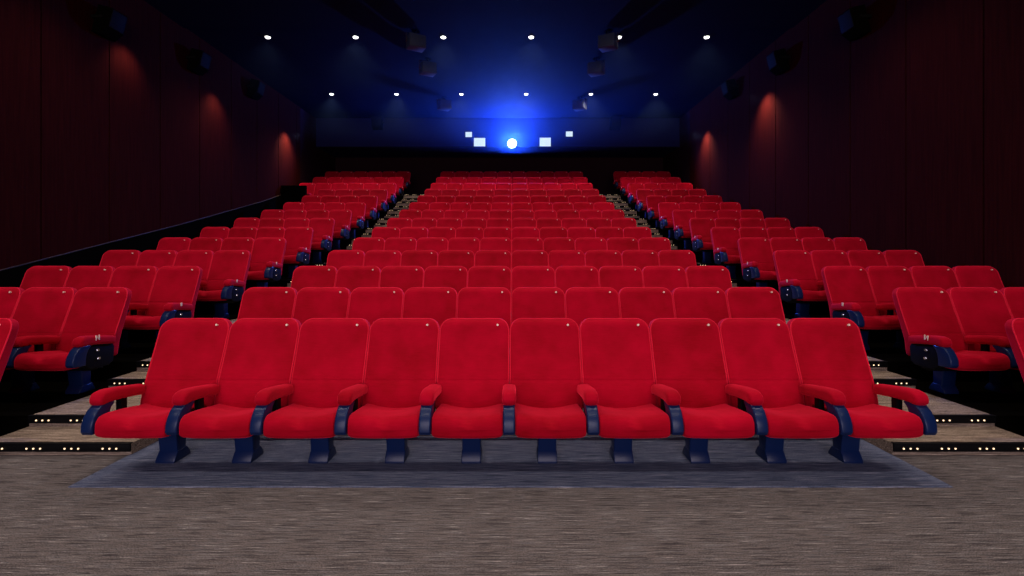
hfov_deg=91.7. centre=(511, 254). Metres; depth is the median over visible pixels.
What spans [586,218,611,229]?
seat
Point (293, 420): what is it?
seat cushion
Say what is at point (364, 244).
seat
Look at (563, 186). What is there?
seat
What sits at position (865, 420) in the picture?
seat cushion
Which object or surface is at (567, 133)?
window
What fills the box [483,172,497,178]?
seat
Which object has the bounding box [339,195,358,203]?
seat
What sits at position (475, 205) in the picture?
seat
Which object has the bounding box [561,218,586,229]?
seat
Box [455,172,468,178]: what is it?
seat
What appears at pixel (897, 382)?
light strip
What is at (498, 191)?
seat
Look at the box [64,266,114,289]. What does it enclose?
seat
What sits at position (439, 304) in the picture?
seat
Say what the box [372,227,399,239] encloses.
seat
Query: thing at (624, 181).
seat
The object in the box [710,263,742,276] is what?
platform
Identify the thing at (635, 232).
seat
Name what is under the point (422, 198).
seat
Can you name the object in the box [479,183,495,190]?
seat
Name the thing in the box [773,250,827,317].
seat
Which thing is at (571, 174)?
seat
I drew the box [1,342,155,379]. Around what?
platform
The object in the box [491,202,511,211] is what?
seat
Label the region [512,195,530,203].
seat
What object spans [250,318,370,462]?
seat
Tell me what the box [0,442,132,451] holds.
light strip
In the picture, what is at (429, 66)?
grille
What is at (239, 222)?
seat
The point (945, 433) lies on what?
step
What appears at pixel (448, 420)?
seat cushion
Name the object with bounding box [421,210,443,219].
seat
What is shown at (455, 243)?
seat
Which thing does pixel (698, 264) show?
light strip
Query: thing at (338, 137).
wall
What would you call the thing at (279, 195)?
trim
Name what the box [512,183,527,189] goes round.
seat
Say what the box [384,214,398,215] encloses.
light strip
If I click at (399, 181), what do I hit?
seat
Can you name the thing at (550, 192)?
seat
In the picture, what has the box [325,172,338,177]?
seat
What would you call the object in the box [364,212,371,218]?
seat cushion
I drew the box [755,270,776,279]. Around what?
seat cushion
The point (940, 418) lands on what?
light strip
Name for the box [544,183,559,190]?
seat
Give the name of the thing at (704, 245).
seat cushion
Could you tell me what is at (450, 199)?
seat
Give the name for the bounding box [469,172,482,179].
seat
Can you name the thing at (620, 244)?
seat
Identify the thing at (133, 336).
platform
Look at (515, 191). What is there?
seat
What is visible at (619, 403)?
seat
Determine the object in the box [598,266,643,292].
seat
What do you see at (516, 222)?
seat
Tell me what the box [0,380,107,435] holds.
platform
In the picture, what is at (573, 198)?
seat
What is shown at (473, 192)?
seat
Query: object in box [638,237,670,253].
seat
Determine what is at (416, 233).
seat
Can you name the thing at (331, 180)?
seat
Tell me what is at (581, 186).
seat
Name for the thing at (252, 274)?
seat cushion
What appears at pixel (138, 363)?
light strip
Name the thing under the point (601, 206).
seat
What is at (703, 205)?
seat
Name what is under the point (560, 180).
seat
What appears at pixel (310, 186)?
seat
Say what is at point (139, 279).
seat
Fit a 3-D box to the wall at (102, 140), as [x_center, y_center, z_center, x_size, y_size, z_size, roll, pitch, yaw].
[-7.707,-1.830,6.250,0.285,7.320,30.500,0,0,0]
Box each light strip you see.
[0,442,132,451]
[27,414,84,422]
[107,379,144,385]
[136,361,149,366]
[313,263,326,265]
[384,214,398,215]
[387,209,408,210]
[393,206,408,207]
[396,201,416,202]
[401,198,417,199]
[403,194,423,195]
[599,194,620,195]
[606,198,622,199]
[606,201,627,202]
[614,206,630,207]
[615,209,636,210]
[624,214,639,215]
[648,227,658,229]
[696,263,710,265]
[868,361,887,366]
[873,379,916,385]
[891,442,1023,451]
[933,414,996,422]
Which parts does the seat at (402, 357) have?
armrest, backrest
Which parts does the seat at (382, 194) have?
backrest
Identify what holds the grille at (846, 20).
attached to the wall speaker at (854, 24)
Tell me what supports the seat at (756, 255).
on the platform
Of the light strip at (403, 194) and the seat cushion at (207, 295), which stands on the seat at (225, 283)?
the seat cushion at (207, 295)
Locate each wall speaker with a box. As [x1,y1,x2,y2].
[91,4,127,41]
[186,48,211,75]
[246,78,265,99]
[609,116,620,129]
[721,78,738,99]
[766,48,789,75]
[837,4,871,41]
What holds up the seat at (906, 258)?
on the platform at (873, 336)
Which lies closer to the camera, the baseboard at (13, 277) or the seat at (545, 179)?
the baseboard at (13, 277)
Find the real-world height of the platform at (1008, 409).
0.478 m
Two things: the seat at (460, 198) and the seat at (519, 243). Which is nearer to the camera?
the seat at (519, 243)
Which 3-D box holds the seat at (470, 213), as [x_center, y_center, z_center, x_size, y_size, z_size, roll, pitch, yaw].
[-0.873,-0.626,12.078,0.608,1.014,0.784,0,0,0]
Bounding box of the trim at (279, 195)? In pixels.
[0,195,280,270]
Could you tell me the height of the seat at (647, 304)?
1.014 m
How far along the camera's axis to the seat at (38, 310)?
5.08 m
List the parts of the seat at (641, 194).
backrest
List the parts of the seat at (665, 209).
backrest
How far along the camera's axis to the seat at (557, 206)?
13.55 m
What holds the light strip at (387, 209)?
attached to the step at (388, 212)
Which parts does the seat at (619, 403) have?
armrest, backrest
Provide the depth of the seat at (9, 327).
3.96 m
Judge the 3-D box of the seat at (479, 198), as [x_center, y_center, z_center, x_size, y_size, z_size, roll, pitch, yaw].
[-0.873,-1.270,14.478,0.608,1.014,0.784,0,0,0]
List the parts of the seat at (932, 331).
panel, backrest, armrest, seat frame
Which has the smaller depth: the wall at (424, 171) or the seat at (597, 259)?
the seat at (597, 259)
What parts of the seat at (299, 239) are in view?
seat frame, backrest, armrest, panel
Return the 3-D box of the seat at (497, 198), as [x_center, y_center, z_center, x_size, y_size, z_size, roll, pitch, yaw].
[-0.313,-1.270,14.478,0.608,1.014,0.784,0,0,0]
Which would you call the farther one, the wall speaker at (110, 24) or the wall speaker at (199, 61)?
the wall speaker at (199, 61)
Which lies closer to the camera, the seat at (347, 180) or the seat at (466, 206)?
the seat at (466, 206)
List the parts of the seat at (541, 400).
armrest, backrest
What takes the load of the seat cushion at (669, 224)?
on the seat at (665, 209)
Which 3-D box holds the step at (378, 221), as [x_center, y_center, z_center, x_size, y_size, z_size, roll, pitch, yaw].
[-3.485,-0.664,15.390,1.150,0.900,0.820,0,0,0]
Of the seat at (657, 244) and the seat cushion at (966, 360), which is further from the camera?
the seat at (657, 244)
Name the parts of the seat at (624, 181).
backrest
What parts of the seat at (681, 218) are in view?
panel, armrest, backrest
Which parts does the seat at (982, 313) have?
backrest, armrest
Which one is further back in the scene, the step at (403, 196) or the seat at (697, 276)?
the step at (403, 196)
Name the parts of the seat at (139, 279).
backrest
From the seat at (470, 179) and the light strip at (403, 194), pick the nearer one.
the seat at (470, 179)
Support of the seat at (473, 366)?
on the floor
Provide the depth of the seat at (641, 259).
7.55 m
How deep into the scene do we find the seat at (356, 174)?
19.54 m
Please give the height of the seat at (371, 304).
1.014 m
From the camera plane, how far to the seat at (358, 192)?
15.95 m
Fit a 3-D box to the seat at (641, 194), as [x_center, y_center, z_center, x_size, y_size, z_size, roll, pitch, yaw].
[4.254,-1.621,15.678,0.610,1.014,0.784,0,0,0]
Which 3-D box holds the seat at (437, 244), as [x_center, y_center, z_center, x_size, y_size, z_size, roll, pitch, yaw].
[-1.433,0.196,8.478,0.608,1.014,0.784,0,0,0]
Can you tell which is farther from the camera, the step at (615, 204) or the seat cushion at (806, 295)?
the step at (615, 204)
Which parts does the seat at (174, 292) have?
armrest, seat frame, backrest, armrest, panel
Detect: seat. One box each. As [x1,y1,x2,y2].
[0,287,24,317]
[0,318,18,380]
[4,287,77,393]
[5,287,131,393]
[19,266,71,289]
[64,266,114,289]
[80,318,231,462]
[99,250,140,268]
[108,266,158,349]
[123,266,202,347]
[136,250,177,268]
[156,237,190,251]
[165,318,300,462]
[173,250,213,290]
[188,237,222,252]
[196,250,250,318]
[200,227,229,239]
[220,237,254,252]
[227,227,257,239]
[233,218,259,228]
[237,287,297,319]
[246,237,286,286]
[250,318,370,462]
[255,227,285,239]
[258,218,284,228]
[260,210,283,219]
[283,202,303,211]
[283,210,306,219]
[283,218,309,228]
[283,227,313,277]
[291,266,337,291]
[292,287,350,324]
[299,183,315,194]
[302,195,320,203]
[303,202,324,210]
[306,210,328,219]
[307,183,331,194]
[308,218,334,262]
[312,177,327,183]
[317,189,334,196]
[320,195,339,203]
[324,202,344,211]
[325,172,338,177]
[326,250,364,269]
[328,177,342,183]
[328,210,351,249]
[331,183,347,190]
[334,318,439,462]
[335,189,352,196]
[335,266,380,291]
[339,172,353,178]
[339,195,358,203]
[343,177,357,183]
[344,202,365,237]
[347,183,363,189]
[347,287,403,325]
[352,189,369,196]
[352,237,384,253]
[353,172,367,178]
[358,177,373,183]
[358,195,377,226]
[363,183,379,190]
[363,250,401,269]
[367,172,381,177]
[370,189,387,217]
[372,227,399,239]
[373,177,388,183]
[379,266,423,293]
[380,183,395,208]
[382,172,395,177]
[384,237,416,253]
[387,218,411,229]
[388,177,403,200]
[396,172,410,193]
[399,210,421,219]
[400,227,427,240]
[400,250,437,271]
[402,287,457,326]
[409,202,429,211]
[412,218,436,229]
[416,237,447,253]
[417,195,435,203]
[419,318,508,462]
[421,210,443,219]
[423,266,467,294]
[424,189,441,197]
[428,227,455,240]
[429,202,449,211]
[431,183,446,189]
[436,177,450,183]
[436,195,454,203]
[437,218,461,229]
[437,250,474,280]
[441,172,454,178]
[442,189,458,196]
[444,210,466,219]
[447,183,462,191]
[448,237,479,264]
[450,202,470,211]
[451,177,465,183]
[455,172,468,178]
[455,195,473,204]
[456,227,483,240]
[457,287,510,334]
[459,189,476,196]
[462,218,486,229]
[463,183,478,189]
[466,177,480,184]
[467,210,488,220]
[467,266,510,292]
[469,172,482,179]
[471,202,490,211]
[474,195,492,203]
[474,250,510,269]
[477,189,493,196]
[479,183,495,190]
[480,237,510,252]
[481,177,496,184]
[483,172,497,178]
[483,218,511,237]
[484,227,511,246]
[489,210,511,220]
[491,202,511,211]
[493,195,511,204]
[494,189,511,196]
[495,177,511,189]
[496,183,511,190]
[498,172,511,177]
[502,318,585,462]
[509,287,565,367]
[511,227,539,260]
[511,237,542,272]
[511,266,554,294]
[512,172,525,177]
[512,177,526,183]
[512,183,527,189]
[512,189,528,196]
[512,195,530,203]
[512,202,531,210]
[512,210,533,219]
[512,218,536,228]
[512,250,547,269]
[526,172,539,177]
[527,177,541,183]
[528,183,543,190]
[529,189,546,197]
[531,195,548,203]
[532,202,552,211]
[534,210,556,221]
[537,218,561,232]
[540,172,554,177]
[540,227,567,249]
[542,177,556,183]
[543,237,574,265]
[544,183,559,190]
[547,189,563,201]
[548,250,584,270]
[549,195,567,204]
[553,202,572,212]
[554,172,568,177]
[555,266,599,293]
[557,177,572,184]
[557,210,578,220]
[560,183,576,189]
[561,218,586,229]
[564,189,581,196]
[565,287,620,326]
[567,227,595,240]
[568,195,586,203]
[569,172,582,178]
[572,177,587,184]
[573,202,593,211]
[575,237,606,253]
[577,183,592,190]
[577,318,669,462]
[579,210,601,219]
[581,189,598,196]
[585,250,622,270]
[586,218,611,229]
[587,195,605,204]
[594,202,614,212]
[595,227,623,241]
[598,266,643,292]
[602,210,624,219]
[607,237,638,253]
[611,218,636,229]
[613,172,627,193]
[618,287,674,325]
[620,177,635,200]
[621,250,659,270]
[623,227,651,239]
[628,172,641,177]
[628,183,643,208]
[635,177,650,183]
[636,189,653,217]
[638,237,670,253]
[642,172,656,177]
[642,266,687,292]
[644,183,660,190]
[646,195,665,226]
[648,318,754,462]
[650,177,665,183]
[654,189,671,196]
[656,172,670,178]
[658,202,679,237]
[658,250,696,269]
[660,183,676,189]
[665,195,684,203]
[666,177,680,183]
[671,189,688,196]
[672,210,695,249]
[672,287,729,324]
[676,183,692,190]
[679,202,699,211]
[684,195,703,203]
[685,266,731,291]
[689,189,706,196]
[689,218,715,262]
[695,210,717,219]
[699,202,720,210]
[703,195,721,203]
[710,227,740,277]
[714,218,740,228]
[717,210,740,219]
[718,318,838,462]
[720,202,740,211]
[725,287,785,322]
[737,237,777,286]
[738,227,768,239]
[739,218,765,228]
[740,210,763,219]
[764,218,790,228]
[766,227,796,239]
[769,237,803,267]
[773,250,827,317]
[787,318,937,462]
[794,227,823,239]
[801,237,835,252]
[810,250,850,302]
[821,266,900,349]
[833,237,867,251]
[846,250,887,268]
[865,266,915,349]
[883,250,924,268]
[892,287,1009,393]
[909,266,959,289]
[946,287,1019,393]
[952,266,1004,289]
[999,287,1023,317]
[1005,318,1023,380]
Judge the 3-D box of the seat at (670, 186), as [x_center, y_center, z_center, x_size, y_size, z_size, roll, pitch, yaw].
[5.375,-1.991,16.878,0.608,1.014,0.784,0,0,0]
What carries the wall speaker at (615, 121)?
attached to the wall at (338, 137)
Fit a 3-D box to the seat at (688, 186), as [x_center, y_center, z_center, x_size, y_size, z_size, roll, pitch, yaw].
[5.960,-1.991,16.878,0.658,1.014,0.784,0,0,0]
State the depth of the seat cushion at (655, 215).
14.11 m
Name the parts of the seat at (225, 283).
armrest, seat frame, backrest, armrest, panel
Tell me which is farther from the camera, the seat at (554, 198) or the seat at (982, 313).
the seat at (554, 198)
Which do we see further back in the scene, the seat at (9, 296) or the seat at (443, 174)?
the seat at (443, 174)
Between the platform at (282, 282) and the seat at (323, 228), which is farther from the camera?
the seat at (323, 228)
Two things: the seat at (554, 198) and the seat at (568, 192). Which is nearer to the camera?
the seat at (554, 198)
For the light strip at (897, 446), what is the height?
0.066 m
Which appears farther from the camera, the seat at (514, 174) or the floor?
the seat at (514, 174)
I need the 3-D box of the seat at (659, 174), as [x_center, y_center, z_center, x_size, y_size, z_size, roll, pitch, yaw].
[5.960,-2.789,19.278,0.658,1.014,0.784,0,0,0]
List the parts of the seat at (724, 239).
panel, armrest, backrest, seat frame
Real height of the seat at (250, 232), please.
1.014 m
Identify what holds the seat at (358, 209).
on the platform
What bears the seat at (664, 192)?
on the platform
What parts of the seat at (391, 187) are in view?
backrest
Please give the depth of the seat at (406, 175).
19.49 m
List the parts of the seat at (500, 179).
backrest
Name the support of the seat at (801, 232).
on the platform at (741, 282)
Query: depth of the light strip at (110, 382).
4.99 m
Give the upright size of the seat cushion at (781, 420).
0.160 m
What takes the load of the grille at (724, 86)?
attached to the wall speaker at (729, 88)
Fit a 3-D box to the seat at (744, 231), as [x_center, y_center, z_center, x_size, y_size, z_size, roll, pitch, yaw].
[4.815,-0.059,9.678,0.608,1.014,0.784,0,0,0]
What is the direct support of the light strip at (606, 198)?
attached to the step
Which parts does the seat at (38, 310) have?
backrest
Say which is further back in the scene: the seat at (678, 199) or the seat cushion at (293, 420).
the seat at (678, 199)
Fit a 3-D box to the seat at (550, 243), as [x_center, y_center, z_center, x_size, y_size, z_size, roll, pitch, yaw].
[0.807,0.196,8.478,0.608,1.014,0.784,0,0,0]
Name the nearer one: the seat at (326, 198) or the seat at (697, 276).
the seat at (697, 276)
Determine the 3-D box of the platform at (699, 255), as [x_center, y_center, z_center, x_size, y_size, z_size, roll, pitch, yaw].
[5.280,0.381,11.980,2.440,1.000,1.200,0,0,0]
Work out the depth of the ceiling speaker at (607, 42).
11.63 m
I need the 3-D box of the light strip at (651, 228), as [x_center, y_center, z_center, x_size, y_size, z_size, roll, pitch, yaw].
[3.485,-0.736,13.779,1.150,0.066,0.038,0,0,0]
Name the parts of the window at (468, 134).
pane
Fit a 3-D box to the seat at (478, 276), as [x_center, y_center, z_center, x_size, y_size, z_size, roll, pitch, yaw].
[-0.313,0.648,6.078,0.608,1.014,0.784,0,0,0]
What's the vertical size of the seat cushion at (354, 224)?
0.160 m
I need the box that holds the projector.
[506,137,517,149]
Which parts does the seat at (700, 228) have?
panel, armrest, backrest, seat frame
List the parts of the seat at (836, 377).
armrest, backrest, armrest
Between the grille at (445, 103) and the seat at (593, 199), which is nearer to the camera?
the seat at (593, 199)
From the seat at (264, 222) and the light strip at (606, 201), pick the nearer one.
the seat at (264, 222)
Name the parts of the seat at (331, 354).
armrest, backrest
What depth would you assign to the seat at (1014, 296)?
5.15 m
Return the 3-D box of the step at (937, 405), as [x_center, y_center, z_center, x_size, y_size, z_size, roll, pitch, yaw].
[3.485,1.591,4.590,1.150,0.478,0.820,0,0,0]
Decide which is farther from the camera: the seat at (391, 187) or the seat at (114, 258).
the seat at (391, 187)
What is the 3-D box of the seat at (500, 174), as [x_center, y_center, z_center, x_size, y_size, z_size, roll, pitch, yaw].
[-0.313,-2.789,19.278,0.608,1.014,0.784,0,0,0]
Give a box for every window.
[465,131,472,137]
[473,137,485,146]
[539,137,550,146]
[565,131,572,136]
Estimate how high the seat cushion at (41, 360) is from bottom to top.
0.160 m
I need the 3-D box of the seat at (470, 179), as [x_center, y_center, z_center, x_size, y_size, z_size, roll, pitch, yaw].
[-1.433,-2.380,18.078,0.608,1.014,0.784,0,0,0]
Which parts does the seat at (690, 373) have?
armrest, backrest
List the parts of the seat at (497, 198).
backrest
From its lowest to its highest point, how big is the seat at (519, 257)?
1.014 m
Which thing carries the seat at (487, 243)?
on the platform
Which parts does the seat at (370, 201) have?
backrest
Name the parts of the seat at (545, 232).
backrest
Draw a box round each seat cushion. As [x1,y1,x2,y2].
[14,350,79,370]
[95,404,205,437]
[123,315,160,328]
[179,404,254,437]
[196,290,226,300]
[247,270,268,279]
[263,404,337,437]
[283,255,299,262]
[311,242,323,249]
[333,231,342,237]
[348,404,420,437]
[350,221,358,227]
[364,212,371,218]
[432,404,502,437]
[515,404,585,437]
[597,404,669,437]
[652,212,659,218]
[665,221,673,227]
[680,404,754,437]
[681,231,690,237]
[700,242,712,249]
[724,255,740,262]
[746,404,838,437]
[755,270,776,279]
[797,290,827,300]
[812,404,922,437]
[859,315,900,328]
[944,350,1009,370]
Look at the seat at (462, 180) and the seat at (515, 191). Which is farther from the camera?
the seat at (462, 180)
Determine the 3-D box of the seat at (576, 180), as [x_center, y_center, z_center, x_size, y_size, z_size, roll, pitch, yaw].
[2.512,-2.380,18.078,0.658,1.014,0.784,0,0,0]
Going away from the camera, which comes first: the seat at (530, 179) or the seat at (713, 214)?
the seat at (713, 214)
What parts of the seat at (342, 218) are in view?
backrest, armrest, panel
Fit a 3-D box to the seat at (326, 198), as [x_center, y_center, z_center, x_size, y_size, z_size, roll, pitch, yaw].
[-5.425,-1.270,14.478,0.608,1.014,0.784,0,0,0]
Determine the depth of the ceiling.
12.73 m
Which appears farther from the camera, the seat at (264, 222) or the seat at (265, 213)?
the seat at (265, 213)
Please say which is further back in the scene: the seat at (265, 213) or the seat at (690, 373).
the seat at (265, 213)
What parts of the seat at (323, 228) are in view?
seat frame, backrest, armrest, panel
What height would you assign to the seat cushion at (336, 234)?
0.160 m
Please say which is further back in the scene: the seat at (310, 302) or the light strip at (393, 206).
the light strip at (393, 206)
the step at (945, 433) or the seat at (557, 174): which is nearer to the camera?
the step at (945, 433)
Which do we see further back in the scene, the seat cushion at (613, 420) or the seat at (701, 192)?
the seat at (701, 192)
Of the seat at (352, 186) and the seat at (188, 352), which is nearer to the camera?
the seat at (188, 352)
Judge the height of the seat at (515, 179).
1.014 m
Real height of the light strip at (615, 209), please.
0.066 m
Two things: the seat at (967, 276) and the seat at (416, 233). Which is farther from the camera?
the seat at (416, 233)
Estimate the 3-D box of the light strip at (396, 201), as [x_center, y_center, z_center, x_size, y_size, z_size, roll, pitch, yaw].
[-3.485,-1.846,17.379,1.150,0.066,0.038,0,0,0]
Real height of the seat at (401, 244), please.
1.014 m
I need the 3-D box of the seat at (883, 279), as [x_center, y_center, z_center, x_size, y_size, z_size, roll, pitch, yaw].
[4.815,0.648,6.078,0.608,1.014,0.784,0,0,0]
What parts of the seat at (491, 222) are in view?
backrest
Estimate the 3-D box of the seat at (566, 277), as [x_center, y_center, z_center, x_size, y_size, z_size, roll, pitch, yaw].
[0.807,0.648,6.078,0.608,1.014,0.784,0,0,0]
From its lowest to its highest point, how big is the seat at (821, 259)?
1.014 m
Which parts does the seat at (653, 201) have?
backrest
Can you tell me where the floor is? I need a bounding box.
[0,436,1023,575]
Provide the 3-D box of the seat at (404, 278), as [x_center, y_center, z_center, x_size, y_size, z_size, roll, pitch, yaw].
[-1.433,0.648,6.078,0.608,1.014,0.784,0,0,0]
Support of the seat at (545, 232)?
on the platform
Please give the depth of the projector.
19.13 m
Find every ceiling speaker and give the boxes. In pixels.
[405,30,425,52]
[419,57,436,76]
[437,96,450,110]
[573,96,586,110]
[587,57,604,76]
[598,30,618,52]
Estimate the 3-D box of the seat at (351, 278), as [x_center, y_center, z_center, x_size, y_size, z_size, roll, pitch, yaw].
[-1.993,0.648,6.078,0.608,1.014,0.784,0,0,0]
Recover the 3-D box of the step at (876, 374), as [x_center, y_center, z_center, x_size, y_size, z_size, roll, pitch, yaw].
[3.485,1.542,5.190,1.150,0.577,0.380,0,0,0]
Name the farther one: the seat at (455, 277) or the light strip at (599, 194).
the light strip at (599, 194)
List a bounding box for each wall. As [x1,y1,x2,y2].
[0,0,334,269]
[316,118,679,156]
[335,157,662,193]
[663,0,1023,286]
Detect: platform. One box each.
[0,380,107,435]
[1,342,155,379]
[127,315,237,341]
[245,277,291,290]
[260,380,758,435]
[280,209,386,217]
[281,263,313,276]
[309,250,332,262]
[331,238,351,249]
[355,227,365,237]
[658,227,668,237]
[672,238,692,249]
[690,250,714,262]
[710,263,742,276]
[731,277,778,292]
[785,315,896,341]
[865,342,1022,379]
[916,380,1023,435]
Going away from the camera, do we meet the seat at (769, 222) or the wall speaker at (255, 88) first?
the seat at (769, 222)
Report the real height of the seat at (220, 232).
1.014 m
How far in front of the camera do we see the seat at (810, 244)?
8.75 m
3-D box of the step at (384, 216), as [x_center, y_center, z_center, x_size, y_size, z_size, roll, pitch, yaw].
[-3.485,-0.849,15.990,1.150,0.900,0.380,0,0,0]
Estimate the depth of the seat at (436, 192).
15.95 m
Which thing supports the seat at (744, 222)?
on the platform
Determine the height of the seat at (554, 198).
1.014 m
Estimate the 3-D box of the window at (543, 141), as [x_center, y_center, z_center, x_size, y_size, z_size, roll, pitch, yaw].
[1.280,-4.360,19.185,0.480,0.390,0.030,0,0,0]
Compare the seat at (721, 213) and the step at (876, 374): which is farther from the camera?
the seat at (721, 213)
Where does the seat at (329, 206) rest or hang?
on the platform
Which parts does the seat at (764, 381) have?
armrest, backrest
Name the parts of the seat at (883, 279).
armrest, backrest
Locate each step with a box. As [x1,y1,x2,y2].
[0,426,158,454]
[29,394,141,425]
[108,371,147,387]
[137,358,150,370]
[377,220,387,222]
[384,216,398,217]
[387,211,399,213]
[396,203,409,205]
[403,196,417,197]
[605,196,620,197]
[613,203,627,205]
[623,211,636,213]
[624,216,639,217]
[636,220,646,222]
[861,426,1023,454]
[867,356,886,370]
[871,371,915,388]
[877,392,994,425]
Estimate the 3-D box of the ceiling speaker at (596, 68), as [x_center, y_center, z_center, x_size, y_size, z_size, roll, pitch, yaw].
[2.267,-5.080,13.395,0.500,0.420,0.332,0,0,29]
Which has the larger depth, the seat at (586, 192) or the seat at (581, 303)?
the seat at (586, 192)
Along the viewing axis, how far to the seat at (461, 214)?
12.35 m
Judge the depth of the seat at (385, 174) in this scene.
19.54 m
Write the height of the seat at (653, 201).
1.014 m
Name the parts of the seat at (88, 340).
armrest, seat frame, backrest, armrest, panel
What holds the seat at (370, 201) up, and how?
on the platform
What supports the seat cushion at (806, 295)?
on the seat at (795, 271)
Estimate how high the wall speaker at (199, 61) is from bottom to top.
0.520 m
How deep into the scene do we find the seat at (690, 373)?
3.78 m
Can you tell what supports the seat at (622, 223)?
on the platform
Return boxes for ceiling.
[144,0,826,117]
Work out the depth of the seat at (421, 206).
13.55 m
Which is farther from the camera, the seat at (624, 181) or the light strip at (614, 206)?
the seat at (624, 181)
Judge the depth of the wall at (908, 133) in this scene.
8.53 m
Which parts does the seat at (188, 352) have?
armrest, backrest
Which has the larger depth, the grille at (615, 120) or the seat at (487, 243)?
the grille at (615, 120)
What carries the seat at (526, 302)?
on the platform
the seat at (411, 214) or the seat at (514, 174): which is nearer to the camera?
the seat at (411, 214)
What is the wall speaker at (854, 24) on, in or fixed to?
attached to the wall at (908, 133)
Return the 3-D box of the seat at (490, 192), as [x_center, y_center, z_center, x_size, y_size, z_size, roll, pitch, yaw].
[-0.873,-1.621,15.678,0.608,1.014,0.784,0,0,0]
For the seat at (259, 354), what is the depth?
3.78 m
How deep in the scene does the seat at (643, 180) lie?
18.35 m
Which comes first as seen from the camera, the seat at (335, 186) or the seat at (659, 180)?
the seat at (335, 186)
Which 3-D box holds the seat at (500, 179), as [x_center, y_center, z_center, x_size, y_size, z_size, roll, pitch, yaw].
[-0.313,-2.380,18.078,0.608,1.014,0.784,0,0,0]
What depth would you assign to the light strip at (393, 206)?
16.99 m
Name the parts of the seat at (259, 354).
armrest, backrest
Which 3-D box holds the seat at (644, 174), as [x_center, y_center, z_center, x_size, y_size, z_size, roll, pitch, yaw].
[5.375,-2.789,19.278,0.608,1.014,0.784,0,0,0]
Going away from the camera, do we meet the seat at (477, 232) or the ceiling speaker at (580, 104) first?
the seat at (477, 232)
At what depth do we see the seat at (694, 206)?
13.55 m
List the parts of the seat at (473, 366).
armrest, backrest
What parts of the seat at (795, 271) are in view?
panel, armrest, backrest, seat frame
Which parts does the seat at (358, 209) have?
backrest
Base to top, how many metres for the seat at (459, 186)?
1.014 m
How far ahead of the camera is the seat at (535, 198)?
14.76 m
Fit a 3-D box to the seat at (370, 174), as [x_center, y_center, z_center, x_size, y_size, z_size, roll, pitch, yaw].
[-5.425,-2.789,19.278,0.608,1.014,0.784,0,0,0]
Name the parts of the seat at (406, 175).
backrest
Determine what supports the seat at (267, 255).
on the platform
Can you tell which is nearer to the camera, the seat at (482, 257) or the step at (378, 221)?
the seat at (482, 257)
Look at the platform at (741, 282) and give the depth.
8.98 m
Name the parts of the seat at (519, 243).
backrest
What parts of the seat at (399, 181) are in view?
backrest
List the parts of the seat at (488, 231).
backrest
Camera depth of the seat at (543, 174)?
19.54 m
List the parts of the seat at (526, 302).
backrest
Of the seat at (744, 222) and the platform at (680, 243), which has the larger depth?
the platform at (680, 243)
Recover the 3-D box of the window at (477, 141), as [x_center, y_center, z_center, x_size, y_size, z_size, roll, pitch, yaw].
[-1.250,-4.355,19.185,0.490,0.380,0.030,0,0,0]
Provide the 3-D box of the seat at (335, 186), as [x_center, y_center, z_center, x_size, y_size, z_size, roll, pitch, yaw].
[-5.985,-1.991,16.878,0.608,1.014,0.784,0,0,0]
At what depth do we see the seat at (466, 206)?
13.55 m
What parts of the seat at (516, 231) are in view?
backrest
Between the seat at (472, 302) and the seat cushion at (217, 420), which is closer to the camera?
the seat cushion at (217, 420)
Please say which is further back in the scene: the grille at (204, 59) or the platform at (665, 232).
the platform at (665, 232)
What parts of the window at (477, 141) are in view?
pane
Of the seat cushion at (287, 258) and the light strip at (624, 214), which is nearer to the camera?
the seat cushion at (287, 258)
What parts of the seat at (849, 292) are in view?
panel, armrest, backrest, seat frame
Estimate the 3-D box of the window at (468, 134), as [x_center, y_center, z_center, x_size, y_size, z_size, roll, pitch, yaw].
[-1.670,-4.650,19.185,0.300,0.250,0.030,0,0,0]
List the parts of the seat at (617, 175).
backrest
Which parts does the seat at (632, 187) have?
backrest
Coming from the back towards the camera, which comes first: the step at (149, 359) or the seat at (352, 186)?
the seat at (352, 186)
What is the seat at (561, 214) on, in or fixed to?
on the platform
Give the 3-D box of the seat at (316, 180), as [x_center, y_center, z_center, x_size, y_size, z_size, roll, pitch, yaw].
[-7.105,-2.380,18.078,0.608,1.014,0.784,0,0,0]
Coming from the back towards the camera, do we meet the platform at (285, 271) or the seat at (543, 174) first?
the seat at (543, 174)
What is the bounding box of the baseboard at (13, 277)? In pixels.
[0,196,280,286]
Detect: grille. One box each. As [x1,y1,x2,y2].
[109,9,126,33]
[199,52,211,69]
[257,82,265,95]
[372,117,380,124]
[411,33,424,46]
[424,61,435,71]
[441,99,450,107]
[573,99,582,107]
[588,61,599,71]
[599,33,612,46]
[612,117,620,124]
[721,81,727,95]
[766,52,776,69]
[838,9,853,33]
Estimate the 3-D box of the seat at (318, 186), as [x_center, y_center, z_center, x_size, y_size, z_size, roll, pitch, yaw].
[-6.545,-1.991,16.878,0.608,1.014,0.784,0,0,0]
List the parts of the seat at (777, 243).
backrest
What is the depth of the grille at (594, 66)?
13.24 m
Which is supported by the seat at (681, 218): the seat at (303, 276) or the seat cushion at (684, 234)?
the seat cushion at (684, 234)
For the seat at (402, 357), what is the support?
on the floor
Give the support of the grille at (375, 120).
attached to the wall speaker
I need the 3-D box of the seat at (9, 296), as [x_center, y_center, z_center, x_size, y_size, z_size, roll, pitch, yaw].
[-5.425,0.845,4.878,0.608,1.014,0.784,0,0,0]
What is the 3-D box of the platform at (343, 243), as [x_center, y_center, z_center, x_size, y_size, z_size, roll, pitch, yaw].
[-5.830,0.068,13.180,3.540,1.000,1.200,0,0,0]
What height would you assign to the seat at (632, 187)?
1.014 m
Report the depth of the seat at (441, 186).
17.15 m
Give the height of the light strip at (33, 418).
0.066 m

